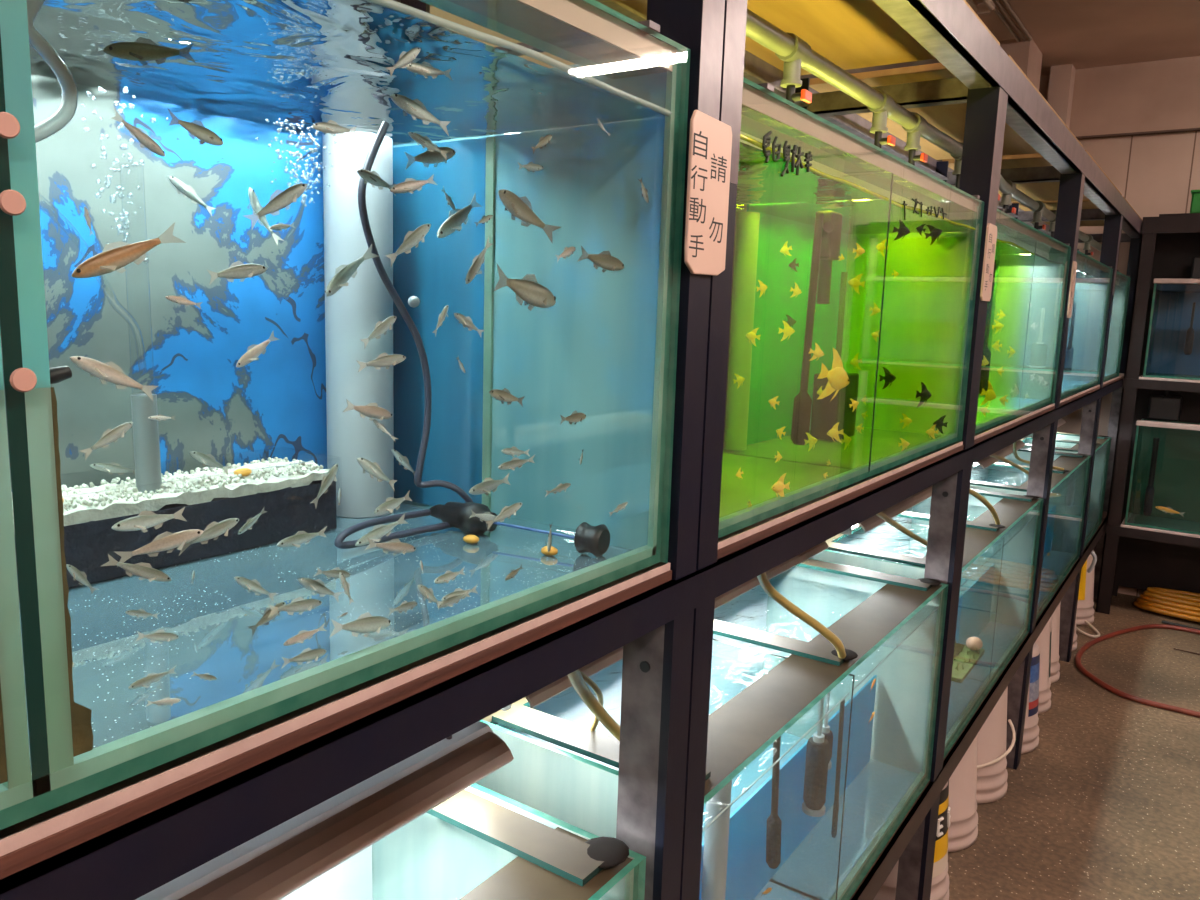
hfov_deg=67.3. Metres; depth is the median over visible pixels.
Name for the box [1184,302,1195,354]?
heater
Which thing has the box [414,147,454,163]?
minnow
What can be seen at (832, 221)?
pump
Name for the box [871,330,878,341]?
angelfish
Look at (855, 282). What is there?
angelfish
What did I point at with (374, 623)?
minnow
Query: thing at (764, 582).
air hose
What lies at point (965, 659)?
plant ledge
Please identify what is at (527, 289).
minnow
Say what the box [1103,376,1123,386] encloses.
board
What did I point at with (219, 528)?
minnow
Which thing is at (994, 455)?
air hose
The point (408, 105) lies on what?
minnow
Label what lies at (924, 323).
aquarium
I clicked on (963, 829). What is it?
pail
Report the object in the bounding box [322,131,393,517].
standpipe
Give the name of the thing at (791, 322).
angelfish
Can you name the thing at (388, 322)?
minnow
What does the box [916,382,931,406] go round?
angelfish
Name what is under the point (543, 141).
minnow
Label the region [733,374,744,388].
angelfish
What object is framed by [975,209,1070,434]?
aquarium
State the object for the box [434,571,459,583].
minnow
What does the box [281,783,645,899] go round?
aquarium
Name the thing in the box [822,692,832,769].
filter
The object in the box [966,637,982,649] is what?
shell
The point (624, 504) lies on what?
minnow
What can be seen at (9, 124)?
disc
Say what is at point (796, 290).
angelfish
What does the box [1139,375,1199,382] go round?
board
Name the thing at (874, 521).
lamp
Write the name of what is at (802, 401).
heater
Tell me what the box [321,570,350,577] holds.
minnow
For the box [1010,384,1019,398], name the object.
angelfish
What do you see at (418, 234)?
minnow
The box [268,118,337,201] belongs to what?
plume
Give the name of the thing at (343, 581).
minnow
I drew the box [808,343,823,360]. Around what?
angelfish
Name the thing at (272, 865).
lamp
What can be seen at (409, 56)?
minnow
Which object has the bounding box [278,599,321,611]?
minnow
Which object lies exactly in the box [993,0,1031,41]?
conduit
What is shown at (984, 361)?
angelfish
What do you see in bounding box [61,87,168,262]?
plume
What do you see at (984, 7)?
ceiling light
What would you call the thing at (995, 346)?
angelfish
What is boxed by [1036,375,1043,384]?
angelfish
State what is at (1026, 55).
trim
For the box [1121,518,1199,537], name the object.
board
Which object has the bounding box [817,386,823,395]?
angelfish
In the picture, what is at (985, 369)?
heater
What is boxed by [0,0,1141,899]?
rack
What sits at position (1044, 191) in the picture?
shelf board
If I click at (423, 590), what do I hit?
minnow
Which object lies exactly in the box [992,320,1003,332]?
angelfish
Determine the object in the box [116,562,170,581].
minnow
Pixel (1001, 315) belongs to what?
angelfish
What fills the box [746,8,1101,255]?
pipe
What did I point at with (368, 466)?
minnow
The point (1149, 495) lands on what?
heater
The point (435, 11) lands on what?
wall
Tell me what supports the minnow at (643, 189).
in the aquarium at (72, 727)
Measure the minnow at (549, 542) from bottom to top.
0.027 m
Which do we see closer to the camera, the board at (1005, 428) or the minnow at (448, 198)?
the minnow at (448, 198)
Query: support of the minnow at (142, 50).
in the aquarium at (72, 727)
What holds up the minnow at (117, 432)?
in the aquarium at (72, 727)
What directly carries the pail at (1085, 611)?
on the floor
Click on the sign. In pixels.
(710, 139)
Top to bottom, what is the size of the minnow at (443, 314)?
0.028 m
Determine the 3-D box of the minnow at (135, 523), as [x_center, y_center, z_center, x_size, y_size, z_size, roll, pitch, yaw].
[-0.248,0.039,0.497,0.011,0.012,0.044,5,9,19]
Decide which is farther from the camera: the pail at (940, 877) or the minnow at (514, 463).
the pail at (940, 877)
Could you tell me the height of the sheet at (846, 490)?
0.007 m
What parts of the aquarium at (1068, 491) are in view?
backing panel, pane, pane, pane, backing panel, pane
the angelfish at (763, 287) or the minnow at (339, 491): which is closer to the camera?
the minnow at (339, 491)
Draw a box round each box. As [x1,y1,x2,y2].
[11,164,336,594]
[1190,190,1199,212]
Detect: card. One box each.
[980,223,996,300]
[1067,261,1076,317]
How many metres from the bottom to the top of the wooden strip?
0.007 m
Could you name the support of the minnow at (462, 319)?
in the aquarium at (72, 727)
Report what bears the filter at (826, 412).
in the aquarium at (924, 323)
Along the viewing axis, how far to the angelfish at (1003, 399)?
2.24 m
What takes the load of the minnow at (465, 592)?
in the aquarium at (72, 727)
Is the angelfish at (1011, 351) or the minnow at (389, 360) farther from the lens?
the angelfish at (1011, 351)
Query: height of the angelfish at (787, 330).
0.031 m
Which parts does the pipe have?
valve handle, valve handle, valve handle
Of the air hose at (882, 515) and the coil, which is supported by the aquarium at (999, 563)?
the air hose at (882, 515)
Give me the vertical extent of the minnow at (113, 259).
0.031 m
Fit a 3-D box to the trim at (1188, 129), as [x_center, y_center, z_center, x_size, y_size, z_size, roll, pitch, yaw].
[3.891,-1.482,3.910,3.360,0.008,0.047,8,11,34]
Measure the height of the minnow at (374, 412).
0.018 m
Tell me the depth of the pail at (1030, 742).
3.08 m
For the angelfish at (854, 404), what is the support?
in the aquarium at (924, 323)
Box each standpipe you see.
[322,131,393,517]
[701,780,731,899]
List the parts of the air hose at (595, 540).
cord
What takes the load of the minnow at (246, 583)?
in the aquarium at (72, 727)
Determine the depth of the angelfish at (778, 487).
1.11 m
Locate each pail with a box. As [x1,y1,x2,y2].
[873,780,950,899]
[948,735,977,851]
[976,686,1015,803]
[1021,642,1039,753]
[1035,618,1051,713]
[1050,603,1059,682]
[1060,602,1076,650]
[1076,551,1099,637]
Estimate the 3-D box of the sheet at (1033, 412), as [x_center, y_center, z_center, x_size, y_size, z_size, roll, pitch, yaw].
[0.921,-0.105,2.451,0.414,0.007,1.086,8,11,34]
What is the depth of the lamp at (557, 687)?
1.27 m
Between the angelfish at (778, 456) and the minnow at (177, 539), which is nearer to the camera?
the minnow at (177, 539)
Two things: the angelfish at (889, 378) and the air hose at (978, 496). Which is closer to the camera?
the angelfish at (889, 378)
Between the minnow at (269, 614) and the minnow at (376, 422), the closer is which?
the minnow at (269, 614)
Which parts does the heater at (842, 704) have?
rod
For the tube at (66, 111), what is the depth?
0.51 m
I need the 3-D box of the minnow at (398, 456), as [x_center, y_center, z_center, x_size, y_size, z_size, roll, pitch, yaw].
[-0.199,0.015,0.930,0.032,0.034,0.010,-3,10,-29]
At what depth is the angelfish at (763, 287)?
1.19 m
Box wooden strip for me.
[0,562,669,856]
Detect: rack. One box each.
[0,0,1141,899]
[1095,215,1199,613]
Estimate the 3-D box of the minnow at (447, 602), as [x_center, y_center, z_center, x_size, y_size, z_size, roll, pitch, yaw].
[-0.110,0.112,0.674,0.008,0.010,0.034,6,10,25]
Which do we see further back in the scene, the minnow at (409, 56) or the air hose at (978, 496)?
the air hose at (978, 496)
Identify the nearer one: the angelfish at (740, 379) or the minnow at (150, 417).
the minnow at (150, 417)
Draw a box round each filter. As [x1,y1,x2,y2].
[802,697,829,816]
[810,272,858,440]
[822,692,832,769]
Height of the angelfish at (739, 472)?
0.014 m
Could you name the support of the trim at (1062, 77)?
attached to the wall at (1157, 174)
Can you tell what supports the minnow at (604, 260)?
in the aquarium at (72, 727)
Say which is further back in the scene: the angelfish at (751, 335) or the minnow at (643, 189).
the angelfish at (751, 335)
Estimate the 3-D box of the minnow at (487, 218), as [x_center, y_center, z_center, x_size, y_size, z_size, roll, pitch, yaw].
[-0.099,-0.193,0.761,0.020,0.012,0.005,-4,11,-33]
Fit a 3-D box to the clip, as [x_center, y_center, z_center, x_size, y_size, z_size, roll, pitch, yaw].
[-0.250,-0.034,0.414,0.008,0.008,0.014,8,11,34]
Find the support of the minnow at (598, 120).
in the aquarium at (72, 727)
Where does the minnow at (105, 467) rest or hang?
in the aquarium at (72, 727)
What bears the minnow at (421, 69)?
in the aquarium at (72, 727)
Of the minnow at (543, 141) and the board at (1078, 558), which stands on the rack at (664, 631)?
the board at (1078, 558)
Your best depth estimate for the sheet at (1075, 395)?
3.18 m
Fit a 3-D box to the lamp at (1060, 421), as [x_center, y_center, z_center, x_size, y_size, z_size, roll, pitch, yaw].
[2.102,-0.195,4.263,0.105,0.204,0.706,8,11,34]
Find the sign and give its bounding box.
[684,110,731,275]
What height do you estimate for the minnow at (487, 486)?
0.016 m
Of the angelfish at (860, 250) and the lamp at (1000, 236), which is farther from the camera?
the lamp at (1000, 236)
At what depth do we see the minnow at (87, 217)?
0.42 m
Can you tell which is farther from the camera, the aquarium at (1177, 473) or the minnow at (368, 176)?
the aquarium at (1177, 473)
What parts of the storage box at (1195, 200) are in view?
lid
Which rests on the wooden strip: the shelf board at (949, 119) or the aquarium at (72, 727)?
the aquarium at (72, 727)
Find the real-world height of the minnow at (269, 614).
0.016 m
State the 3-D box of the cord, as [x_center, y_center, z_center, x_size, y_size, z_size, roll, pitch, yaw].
[2.927,0.876,4.354,0.373,0.015,0.015,10,12,42]
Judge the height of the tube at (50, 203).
0.127 m
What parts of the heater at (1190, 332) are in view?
rod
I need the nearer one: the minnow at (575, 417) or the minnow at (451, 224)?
the minnow at (575, 417)
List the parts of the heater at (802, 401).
rod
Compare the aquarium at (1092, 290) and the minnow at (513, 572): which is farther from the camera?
the aquarium at (1092, 290)
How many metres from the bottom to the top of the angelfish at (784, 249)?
0.022 m
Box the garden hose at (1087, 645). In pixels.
[1075,624,1199,717]
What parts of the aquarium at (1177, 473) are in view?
pane, pane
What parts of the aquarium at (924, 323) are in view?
backing panel, pane, pane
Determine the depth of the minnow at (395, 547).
0.69 m
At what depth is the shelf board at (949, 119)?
2.24 m
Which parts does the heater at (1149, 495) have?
rod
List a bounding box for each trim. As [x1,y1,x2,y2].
[999,37,1042,202]
[1044,64,1075,222]
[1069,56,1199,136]
[1076,128,1199,139]
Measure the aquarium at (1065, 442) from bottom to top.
0.440 m
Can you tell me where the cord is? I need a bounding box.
[1162,620,1199,629]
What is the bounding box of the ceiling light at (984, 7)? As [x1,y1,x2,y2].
[966,0,994,15]
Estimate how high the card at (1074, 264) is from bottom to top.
0.169 m
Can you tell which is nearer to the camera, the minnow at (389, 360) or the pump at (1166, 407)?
the minnow at (389, 360)
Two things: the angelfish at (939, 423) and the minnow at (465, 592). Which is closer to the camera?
the minnow at (465, 592)
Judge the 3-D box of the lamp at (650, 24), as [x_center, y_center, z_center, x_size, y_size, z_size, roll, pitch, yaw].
[-0.388,-0.314,0.485,0.412,0.068,1.021,8,11,34]
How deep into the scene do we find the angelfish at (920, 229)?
1.50 m
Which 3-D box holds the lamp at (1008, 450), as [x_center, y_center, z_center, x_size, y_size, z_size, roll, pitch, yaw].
[1.462,-0.073,3.348,0.105,0.204,0.769,8,11,34]
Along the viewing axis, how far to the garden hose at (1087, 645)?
3.81 m
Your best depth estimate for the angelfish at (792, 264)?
1.26 m
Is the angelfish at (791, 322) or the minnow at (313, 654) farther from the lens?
the angelfish at (791, 322)
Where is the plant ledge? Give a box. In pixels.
[951,639,984,682]
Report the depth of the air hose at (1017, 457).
3.17 m
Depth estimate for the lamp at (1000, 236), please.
2.40 m
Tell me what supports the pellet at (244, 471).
on the box at (284, 492)
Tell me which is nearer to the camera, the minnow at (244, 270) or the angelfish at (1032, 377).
the minnow at (244, 270)
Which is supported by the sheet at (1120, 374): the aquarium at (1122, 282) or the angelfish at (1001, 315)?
the aquarium at (1122, 282)
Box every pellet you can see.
[234,468,251,476]
[463,535,478,543]
[541,546,557,555]
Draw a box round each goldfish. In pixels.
[763,887,771,893]
[1156,506,1178,513]
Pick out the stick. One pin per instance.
(1174, 648)
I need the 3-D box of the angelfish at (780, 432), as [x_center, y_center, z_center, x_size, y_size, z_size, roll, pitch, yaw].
[0.250,-0.023,1.247,0.016,0.019,0.003,-1,9,-16]
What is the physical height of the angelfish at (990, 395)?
0.064 m
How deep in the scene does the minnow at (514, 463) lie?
0.76 m
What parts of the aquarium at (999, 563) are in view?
pane, backing panel, backing panel, pane, backing panel, pane, pane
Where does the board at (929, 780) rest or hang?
on the rack at (664, 631)
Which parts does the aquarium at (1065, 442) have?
pane, pane, pane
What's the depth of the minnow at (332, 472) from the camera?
0.70 m
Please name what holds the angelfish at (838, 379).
in the aquarium at (924, 323)
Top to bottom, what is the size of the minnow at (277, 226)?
0.008 m
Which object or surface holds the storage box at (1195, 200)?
on the board at (1180, 214)
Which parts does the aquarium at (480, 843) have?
backing panel, pane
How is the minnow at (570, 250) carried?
in the aquarium at (72, 727)
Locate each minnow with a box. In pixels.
[66,564,91,587]
[70,356,142,388]
[72,238,160,277]
[84,206,90,229]
[90,422,132,450]
[90,463,132,472]
[103,37,195,64]
[112,514,173,530]
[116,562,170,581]
[121,119,164,155]
[125,610,153,616]
[128,671,168,688]
[131,529,203,555]
[144,632,178,641]
[148,416,170,419]
[152,698,180,704]
[165,295,195,304]
[168,109,222,145]
[168,176,206,206]
[189,518,238,543]
[190,451,223,468]
[196,674,216,679]
[217,264,267,278]
[234,577,269,594]
[236,339,270,367]
[238,513,260,533]
[248,187,272,233]
[248,602,285,635]
[257,183,306,216]
[270,224,290,229]
[277,533,318,546]
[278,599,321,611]
[283,629,318,645]
[289,649,326,661]
[298,577,333,595]
[312,122,349,133]
[317,463,338,498]
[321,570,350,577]
[325,257,364,296]
[338,488,340,502]
[339,572,350,598]
[341,616,390,632]
[353,406,392,418]
[355,521,398,545]
[357,169,389,187]
[357,457,389,481]
[366,354,405,366]
[368,316,395,339]
[372,418,390,435]
[374,497,404,514]
[375,542,415,552]
[390,94,439,124]
[390,180,427,192]
[392,449,413,471]
[393,47,420,68]
[393,601,417,610]
[395,223,430,255]
[405,63,444,75]
[408,132,440,152]
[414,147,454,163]
[417,585,437,602]
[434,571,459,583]
[436,204,472,237]
[436,305,448,329]
[437,594,464,607]
[441,590,471,600]
[444,192,455,209]
[454,313,478,330]
[458,359,464,372]
[465,247,486,283]
[469,479,503,494]
[474,215,492,226]
[475,514,499,521]
[489,388,524,406]
[492,502,521,522]
[494,263,555,310]
[498,189,560,243]
[498,459,528,469]
[501,448,524,454]
[505,564,523,579]
[522,164,542,170]
[531,134,551,153]
[545,522,552,551]
[550,483,570,492]
[559,247,575,257]
[560,410,585,424]
[577,246,623,272]
[597,118,606,132]
[612,502,627,512]
[638,178,648,202]
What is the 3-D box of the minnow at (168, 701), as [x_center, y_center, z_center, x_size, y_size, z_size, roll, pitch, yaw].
[-0.233,0.134,0.482,0.005,0.008,0.020,5,9,21]
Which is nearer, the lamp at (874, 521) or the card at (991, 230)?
the card at (991, 230)
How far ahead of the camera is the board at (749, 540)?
1.19 m
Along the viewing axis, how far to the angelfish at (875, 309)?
1.44 m
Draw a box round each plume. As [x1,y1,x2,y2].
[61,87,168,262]
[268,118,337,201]
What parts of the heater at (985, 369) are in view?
rod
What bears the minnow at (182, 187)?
in the aquarium at (72, 727)
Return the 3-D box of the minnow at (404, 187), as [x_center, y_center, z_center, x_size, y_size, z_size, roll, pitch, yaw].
[-0.135,-0.194,0.655,0.010,0.017,0.039,8,11,35]
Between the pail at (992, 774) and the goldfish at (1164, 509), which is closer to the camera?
the pail at (992, 774)
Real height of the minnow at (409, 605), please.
0.009 m
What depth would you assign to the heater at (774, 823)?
1.42 m
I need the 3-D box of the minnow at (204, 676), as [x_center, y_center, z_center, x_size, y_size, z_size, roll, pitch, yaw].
[-0.219,0.125,0.500,0.004,0.010,0.016,5,10,22]
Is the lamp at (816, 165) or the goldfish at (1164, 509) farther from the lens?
the goldfish at (1164, 509)
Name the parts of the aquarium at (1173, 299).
pane, pane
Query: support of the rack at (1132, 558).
on the floor
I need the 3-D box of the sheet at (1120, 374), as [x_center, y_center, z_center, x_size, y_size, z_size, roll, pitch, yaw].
[2.247,-0.357,4.346,0.414,0.007,1.078,8,11,34]
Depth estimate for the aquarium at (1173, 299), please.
4.55 m
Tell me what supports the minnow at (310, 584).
in the aquarium at (72, 727)
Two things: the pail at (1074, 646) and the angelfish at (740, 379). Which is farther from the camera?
the pail at (1074, 646)
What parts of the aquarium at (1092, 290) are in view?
pane, pane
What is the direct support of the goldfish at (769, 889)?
in the aquarium at (771, 671)
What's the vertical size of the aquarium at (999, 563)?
0.440 m
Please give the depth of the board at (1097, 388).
3.22 m
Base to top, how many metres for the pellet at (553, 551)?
0.009 m
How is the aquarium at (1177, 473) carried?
on the board at (1123, 522)
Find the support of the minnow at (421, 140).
in the aquarium at (72, 727)
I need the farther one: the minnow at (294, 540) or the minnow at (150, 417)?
the minnow at (294, 540)
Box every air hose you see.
[334,121,609,556]
[568,669,619,740]
[580,671,603,730]
[757,572,845,658]
[876,511,926,545]
[969,489,999,524]
[990,453,1028,474]
[1013,441,1063,469]
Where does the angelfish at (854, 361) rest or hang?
in the aquarium at (924, 323)
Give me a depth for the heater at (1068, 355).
3.48 m
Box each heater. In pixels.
[766,736,781,868]
[791,213,823,444]
[831,699,844,837]
[979,260,996,393]
[1063,303,1076,373]
[1143,438,1159,515]
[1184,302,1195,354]
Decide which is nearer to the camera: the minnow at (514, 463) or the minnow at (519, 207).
the minnow at (519, 207)
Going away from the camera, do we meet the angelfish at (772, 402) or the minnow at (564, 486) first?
the minnow at (564, 486)
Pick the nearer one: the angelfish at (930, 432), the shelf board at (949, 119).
the angelfish at (930, 432)
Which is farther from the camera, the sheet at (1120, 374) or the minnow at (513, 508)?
the sheet at (1120, 374)
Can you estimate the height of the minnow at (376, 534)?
0.021 m
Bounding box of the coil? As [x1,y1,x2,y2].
[1133,587,1199,621]
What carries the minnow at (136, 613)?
in the aquarium at (72, 727)
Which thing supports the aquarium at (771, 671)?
on the board at (929, 780)
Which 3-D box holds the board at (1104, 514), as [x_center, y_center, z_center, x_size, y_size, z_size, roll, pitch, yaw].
[2.223,0.367,4.460,0.412,0.007,1.079,8,11,34]
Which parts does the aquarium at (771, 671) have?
pane, backing panel, backing panel, pane, pane, pane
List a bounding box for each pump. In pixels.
[815,211,841,303]
[1147,390,1182,420]
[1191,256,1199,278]
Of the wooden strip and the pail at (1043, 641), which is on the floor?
the pail at (1043, 641)
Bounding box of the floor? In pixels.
[948,593,1199,899]
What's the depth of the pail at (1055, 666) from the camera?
3.68 m
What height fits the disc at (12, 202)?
0.010 m
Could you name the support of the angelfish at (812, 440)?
in the aquarium at (924, 323)
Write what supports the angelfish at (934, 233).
in the aquarium at (924, 323)
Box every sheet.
[718,432,962,548]
[974,403,1054,439]
[1060,384,1099,402]
[1103,373,1123,384]
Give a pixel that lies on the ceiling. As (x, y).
(1084, 34)
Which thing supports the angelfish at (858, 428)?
in the aquarium at (924, 323)
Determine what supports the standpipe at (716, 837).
in the aquarium at (771, 671)
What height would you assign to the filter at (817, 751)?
0.223 m
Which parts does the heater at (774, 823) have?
rod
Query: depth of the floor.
2.85 m
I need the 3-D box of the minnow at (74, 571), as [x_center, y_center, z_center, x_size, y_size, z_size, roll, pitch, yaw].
[-0.301,0.075,0.524,0.006,0.021,0.016,9,11,38]
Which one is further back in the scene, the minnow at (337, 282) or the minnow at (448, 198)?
the minnow at (448, 198)
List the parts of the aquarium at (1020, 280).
backing panel, pane, pane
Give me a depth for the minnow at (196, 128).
0.53 m
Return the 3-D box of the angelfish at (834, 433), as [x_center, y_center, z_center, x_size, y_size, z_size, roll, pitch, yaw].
[0.340,-0.026,1.301,0.025,0.030,0.004,4,9,16]
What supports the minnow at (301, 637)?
in the aquarium at (72, 727)
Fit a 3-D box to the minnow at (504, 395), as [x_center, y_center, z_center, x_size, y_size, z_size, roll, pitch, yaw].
[-0.072,-0.040,0.690,0.009,0.016,0.035,8,11,34]
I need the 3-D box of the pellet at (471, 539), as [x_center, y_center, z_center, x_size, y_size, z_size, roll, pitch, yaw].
[-0.126,0.087,0.884,0.013,0.009,0.017,-5,11,-37]
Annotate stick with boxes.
[1174,648,1199,654]
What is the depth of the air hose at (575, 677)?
1.02 m
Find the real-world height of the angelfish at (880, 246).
0.028 m
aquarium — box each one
[0,0,690,839]
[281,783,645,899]
[476,558,947,899]
[718,77,983,541]
[811,489,1043,757]
[970,448,1090,619]
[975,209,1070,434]
[1020,432,1110,548]
[1060,250,1112,400]
[1103,271,1130,382]
[1124,419,1199,534]
[1143,278,1199,379]
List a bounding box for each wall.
[430,5,952,431]
[1039,74,1199,596]
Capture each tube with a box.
[27,0,77,142]
[39,203,146,371]
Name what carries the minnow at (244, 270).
in the aquarium at (72, 727)
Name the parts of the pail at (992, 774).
handle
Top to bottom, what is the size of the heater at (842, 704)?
0.252 m
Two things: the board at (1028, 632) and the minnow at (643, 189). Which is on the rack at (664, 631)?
the board at (1028, 632)
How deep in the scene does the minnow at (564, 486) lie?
0.78 m
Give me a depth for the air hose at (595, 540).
0.90 m
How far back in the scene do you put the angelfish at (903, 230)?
1.43 m
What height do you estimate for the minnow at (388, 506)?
0.016 m
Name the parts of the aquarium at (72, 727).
backing panel, pane, pane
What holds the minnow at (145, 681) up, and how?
in the aquarium at (72, 727)
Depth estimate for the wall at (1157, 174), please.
4.70 m
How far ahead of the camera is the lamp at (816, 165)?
1.37 m
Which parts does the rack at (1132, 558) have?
post, post, rail, rail, rail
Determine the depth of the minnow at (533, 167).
0.82 m
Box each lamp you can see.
[135,721,513,899]
[181,20,659,55]
[501,541,828,710]
[740,83,979,213]
[839,486,931,534]
[971,440,1024,470]
[997,208,1069,259]
[1026,419,1065,437]
[1077,249,1111,276]
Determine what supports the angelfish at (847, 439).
in the aquarium at (924, 323)
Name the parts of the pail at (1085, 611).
handle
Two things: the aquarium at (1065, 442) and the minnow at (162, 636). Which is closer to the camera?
the minnow at (162, 636)
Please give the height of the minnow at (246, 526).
0.021 m
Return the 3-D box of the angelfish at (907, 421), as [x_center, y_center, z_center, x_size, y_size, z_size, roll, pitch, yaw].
[0.573,-0.053,1.690,0.024,0.029,0.004,8,11,34]
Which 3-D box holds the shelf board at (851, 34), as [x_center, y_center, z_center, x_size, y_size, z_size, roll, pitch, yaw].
[0.279,-0.729,1.389,0.420,0.014,1.076,8,11,34]
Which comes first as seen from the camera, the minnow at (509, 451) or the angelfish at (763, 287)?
the minnow at (509, 451)
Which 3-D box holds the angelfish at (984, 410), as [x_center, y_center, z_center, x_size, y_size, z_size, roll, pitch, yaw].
[0.884,-0.089,2.072,0.023,0.028,0.004,6,10,25]
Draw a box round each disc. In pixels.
[0,112,19,138]
[0,189,25,215]
[10,368,36,391]
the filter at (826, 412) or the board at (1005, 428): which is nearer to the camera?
the filter at (826, 412)
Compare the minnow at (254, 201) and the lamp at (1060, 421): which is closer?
the minnow at (254, 201)
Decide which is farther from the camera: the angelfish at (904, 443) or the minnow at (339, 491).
the angelfish at (904, 443)
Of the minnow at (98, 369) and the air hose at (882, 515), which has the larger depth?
the air hose at (882, 515)
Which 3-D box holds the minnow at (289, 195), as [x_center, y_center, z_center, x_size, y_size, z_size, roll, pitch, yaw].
[-0.198,-0.148,0.549,0.042,0.031,0.012,-5,11,-37]
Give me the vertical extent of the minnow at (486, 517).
0.019 m
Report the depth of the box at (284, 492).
0.78 m
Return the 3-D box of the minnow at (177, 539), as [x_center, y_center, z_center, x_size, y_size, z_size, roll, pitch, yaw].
[-0.239,0.053,0.492,0.011,0.016,0.047,8,11,33]
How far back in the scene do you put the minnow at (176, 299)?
0.47 m
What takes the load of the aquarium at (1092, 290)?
on the sheet at (1075, 395)
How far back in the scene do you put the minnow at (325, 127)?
0.52 m
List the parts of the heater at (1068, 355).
rod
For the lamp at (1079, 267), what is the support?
on the aquarium at (1092, 290)
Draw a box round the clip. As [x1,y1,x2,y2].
[49,366,71,383]
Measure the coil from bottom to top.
0.130 m
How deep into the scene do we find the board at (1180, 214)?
4.23 m
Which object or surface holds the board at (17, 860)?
on the rack at (664, 631)
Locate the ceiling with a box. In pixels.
[972,0,1199,74]
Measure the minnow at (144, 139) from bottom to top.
0.021 m
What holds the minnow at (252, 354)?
in the aquarium at (72, 727)
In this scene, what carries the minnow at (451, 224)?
in the aquarium at (72, 727)
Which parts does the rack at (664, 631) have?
post, post, post, post, rail, post, post, rail, rail, post, post, post, post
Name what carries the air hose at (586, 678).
on the aquarium at (771, 671)
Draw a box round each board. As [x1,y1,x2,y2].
[0,570,671,878]
[717,445,963,558]
[745,0,999,74]
[809,54,1082,159]
[850,780,929,899]
[942,150,1121,201]
[943,632,1028,760]
[974,406,1054,444]
[1013,197,1142,226]
[1036,558,1078,621]
[1060,386,1099,405]
[1084,511,1106,549]
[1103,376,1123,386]
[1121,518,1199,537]
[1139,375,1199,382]
[1159,213,1199,216]
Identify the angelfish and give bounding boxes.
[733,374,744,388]
[736,468,743,478]
[746,328,760,345]
[757,280,766,297]
[768,396,779,408]
[771,473,789,496]
[774,451,781,462]
[776,427,785,438]
[778,321,794,340]
[780,241,792,256]
[784,315,795,326]
[789,258,798,271]
[790,283,801,297]
[804,433,816,450]
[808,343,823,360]
[817,348,848,399]
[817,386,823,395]
[827,422,843,441]
[841,433,850,449]
[848,274,864,293]
[849,399,858,411]
[850,353,861,369]
[853,243,864,258]
[855,423,863,433]
[869,302,880,315]
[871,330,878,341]
[876,239,888,255]
[879,367,895,388]
[892,220,909,240]
[898,438,909,450]
[900,413,911,428]
[916,224,925,235]
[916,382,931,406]
[925,225,941,244]
[926,425,937,438]
[933,415,947,433]
[980,381,995,404]
[980,405,989,416]
[982,355,988,365]
[991,340,1001,351]
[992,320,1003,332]
[996,310,1005,319]
[997,366,1003,375]
[999,395,1008,405]
[1007,346,1014,357]
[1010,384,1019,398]
[1029,373,1035,382]
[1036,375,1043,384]
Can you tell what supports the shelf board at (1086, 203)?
on the rack at (664, 631)
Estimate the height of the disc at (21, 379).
0.010 m
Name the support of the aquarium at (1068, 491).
on the board at (1078, 558)
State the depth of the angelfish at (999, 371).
2.25 m
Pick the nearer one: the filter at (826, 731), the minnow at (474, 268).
the minnow at (474, 268)

